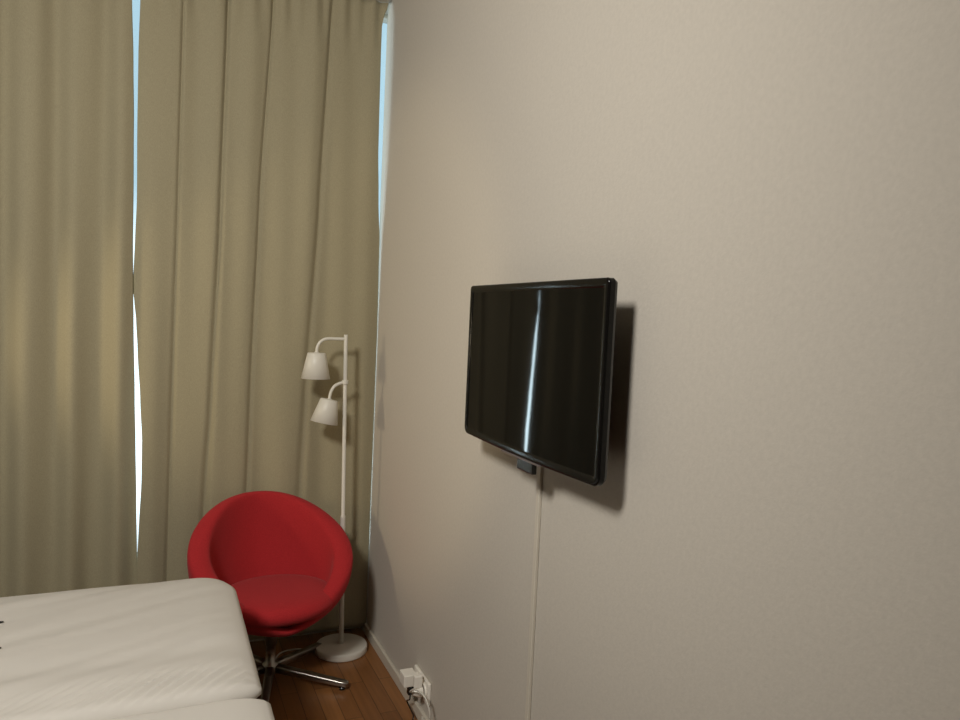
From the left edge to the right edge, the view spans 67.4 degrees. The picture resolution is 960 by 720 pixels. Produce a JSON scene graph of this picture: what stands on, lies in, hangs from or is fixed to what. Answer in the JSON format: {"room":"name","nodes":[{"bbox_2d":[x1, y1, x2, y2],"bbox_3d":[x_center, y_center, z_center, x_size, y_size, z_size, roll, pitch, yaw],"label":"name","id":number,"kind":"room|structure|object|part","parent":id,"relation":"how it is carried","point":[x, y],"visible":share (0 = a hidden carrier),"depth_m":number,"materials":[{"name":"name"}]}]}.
{"room":"hotel room","nodes":[
{"label":"hotel room","id":0,"kind":"room"},
{"bbox_2d":[249,627,358,641],"bbox_3d":[-1.715,-0.207,3.055,3.350,3.000,0.238,1,3,-24],"label":"wall","id":1,"kind":"structure","parent":0,"point":[355,627],"depth_m":3.46,"materials":[{"name":"paint"}]},
{"bbox_2d":[377,0,389,2],"bbox_3d":[-1.764,-1.688,2.732,2.938,0.015,0.070,1,3,-24],"label":"trim","id":2,"kind":"structure","parent":1,"relation":"attached to","point":[381,1],"depth_m":3.31,"materials":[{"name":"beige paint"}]},
{"bbox_2d":[0,0,136,596],"bbox_3d":[-2.020,-0.213,2.735,1.353,2.949,0.060,1,3,-24],"label":"curtain","id":3,"kind":"object","parent":2,"relation":"hanging from","point":[68,522],"visible":0.85,"depth_m":2.89,"materials":[{"name":"fabric"}]},
{"bbox_2d":[133,0,388,640],"bbox_3d":[-0.967,-0.190,3.208,1.053,2.949,0.050,1,3,-24],"label":"curtain","id":4,"kind":"object","parent":2,"relation":"hanging from","point":[257,229],"visible":0.83,"depth_m":3.17,"materials":[{"name":"fabric"}]},
{"bbox_2d":[250,627,417,719],"bbox_3d":[-0.882,1.502,0.977,3.450,0.100,5.100,1,3,-24],"label":"floor","id":5,"kind":"structure","parent":0,"point":[371,693],"depth_m":2.95,"materials":[{"name":"brown wood"}]},
{"bbox_2d":[187,491,352,701],"bbox_3d":[-0.863,0.971,2.985,0.669,0.738,0.641,1,4,-33],"label":"tub chair","id":6,"kind":"object","parent":5,"relation":"on","point":[288,563],"visible":0.84,"depth_m":3.05,"materials":[{"name":"red fabric"}]},
{"bbox_3d":[-1.004,1.280,3.119,0.313,0.064,0.036,6,4,43],"label":"leg","id":7,"kind":"part","parent":6,"relation":"part of","materials":[{"name":"silver metal"}]},
{"bbox_3d":[-1.030,1.291,2.911,0.313,0.064,0.036,1,4,-29],"label":"leg","id":8,"kind":"part","parent":6,"relation":"part of","materials":[{"name":"silver metal"}]},
{"bbox_3d":[-0.840,1.305,2.823,0.036,0.064,0.313,2,3,-11],"label":"leg","id":9,"kind":"part","parent":6,"relation":"part of","materials":[{"name":"silver metal"}]},
{"bbox_3d":[-0.832,0.974,2.938,0.486,0.096,0.466,1,4,-33],"label":"seat","id":10,"kind":"part","parent":6,"relation":"part of","materials":[{"name":"red fabric"}]},
{"bbox_3d":[-0.798,1.288,3.160,0.036,0.064,0.313,4,4,25],"label":"leg","id":11,"kind":"part","parent":6,"relation":"part of","materials":[{"name":"silver metal"}]},
{"bbox_3d":[-0.697,1.303,2.977,0.313,0.064,0.036,3,3,7],"label":"leg","id":12,"kind":"part","parent":6,"relation":"part of","materials":[{"name":"silver metal"}]},
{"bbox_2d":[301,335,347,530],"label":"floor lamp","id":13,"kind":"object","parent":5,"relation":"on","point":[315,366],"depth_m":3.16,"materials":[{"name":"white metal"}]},
{"bbox_3d":[-0.721,0.024,3.164,0.126,0.120,0.126,1,3,-24],"label":"lamp shade","id":14,"kind":"part","parent":13,"relation":"part of","materials":[{"name":"white fabric"}]},
{"bbox_3d":[-0.690,0.229,3.192,0.120,0.123,0.122,1,3,-24],"label":"lamp shade","id":15,"kind":"part","parent":13,"relation":"part of","materials":[{"name":"white fabric"}]},
{"bbox_3d":[-0.661,-0.066,3.186,0.134,0.072,0.014,1,3,-24],"label":"arm","id":16,"kind":"part","parent":13,"relation":"part of","materials":[{"name":"white metal"}]},
{"bbox_3d":[-0.639,0.134,3.211,0.077,0.086,0.014,1,3,-24],"label":"arm","id":17,"kind":"part","parent":13,"relation":"part of","materials":[{"name":"white metal"}]},
{"bbox_2d":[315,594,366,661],"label":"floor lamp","id":18,"kind":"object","parent":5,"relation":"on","point":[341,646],"depth_m":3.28,"materials":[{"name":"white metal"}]},
{"bbox_3d":[-1.468,0.882,1.272,2.015,1.050,1.800,1,3,-24],"label":"bed","id":19,"kind":"object","parent":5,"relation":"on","visible":0},
{"bbox_2d":[0,578,261,719],"bbox_3d":[-1.543,0.783,1.806,1.823,0.084,0.857,1,3,-24],"label":"mattress","id":20,"kind":"object","parent":19,"relation":"on","point":[112,652],"visible":0.94,"depth_m":1.92,"materials":[{"name":"grey fabric"}]},
{"bbox_2d":[110,698,274,719],"bbox_3d":[-1.190,0.854,1.023,1.837,0.062,0.861,1,3,-24],"label":"duvet","id":21,"kind":"object","parent":19,"relation":"on","point":[244,708],"visible":1,"depth_m":1.67,"materials":[{"name":"grey fabric"}]},
{"bbox_2d":[366,0,959,719],"bbox_3d":[0.647,-0.003,1.365,0.400,3.000,4.782,1,3,-24],"label":"wall","id":22,"kind":"structure","parent":0,"point":[769,190],"depth_m":1.40,"materials":[{"name":"paint"}]},
{"bbox_2d":[361,623,428,719],"bbox_3d":[0.368,1.462,1.411,0.014,0.048,4.688,1,3,-24],"label":"baseboard","id":23,"kind":"structure","parent":22,"relation":"attached to","point":[416,708],"depth_m":3.08,"materials":[{"name":"beige paint"}]},
{"bbox_2d":[414,665,430,705],"bbox_3d":[-0.224,1.238,2.745,0.020,0.084,0.164,1,3,-24],"label":"wall socket","id":24,"kind":"object","parent":22,"relation":"attached to","point":[426,684],"visible":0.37,"depth_m":2.69,"materials":[{"name":"white plastic"}]},
{"bbox_2d":[399,668,415,719],"bbox_3d":[-0.287,1.291,2.760,0.080,0.180,0.087,1,3,-24],"label":"power adapter","id":25,"kind":"object","parent":24,"relation":"attached to","point":[406,675],"visible":0.92,"depth_m":2.75,"materials":[{"name":"white plastic"}]},
{"bbox_3d":[-0.294,1.328,2.760,0.069,0.104,0.087,1,3,-24],"label":"black cord","id":26,"kind":"part","parent":25,"relation":"part of","materials":[{"name":"black plastic"}]},
{"bbox_2d":[409,673,430,719],"bbox_3d":[-0.187,1.291,2.565,0.056,0.209,0.321,1,3,-24],"label":"plug","id":27,"kind":"object","parent":24,"relation":"in","point":[418,690],"visible":1,"depth_m":2.68,"materials":[{"name":"white plastic"}]},
{"bbox_3d":[-0.187,1.301,2.556,0.050,0.189,0.304,1,3,-24],"label":"cord","id":28,"kind":"part","parent":27,"relation":"part of","materials":[{"name":"beige plastic"}]},
{"bbox_2d":[525,466,542,719],"bbox_3d":[0.142,0.738,1.960,0.010,1.310,0.017,1,3,-24],"label":"cable cover","id":29,"kind":"object","parent":22,"relation":"attached to","point":[540,469],"visible":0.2,"depth_m":1.95,"materials":[{"name":"beige paint"}]},
{"bbox_2d":[465,277,617,485],"bbox_3d":[0.152,0.043,1.855,0.104,0.479,0.734,1,3,-24],"label":"television","id":30,"kind":"object","parent":22,"relation":"attached to","point":[541,354],"visible":1,"depth_m":1.73,"materials":[{"name":"glossy black glass"},{"name":"black plastic"}]}
]}

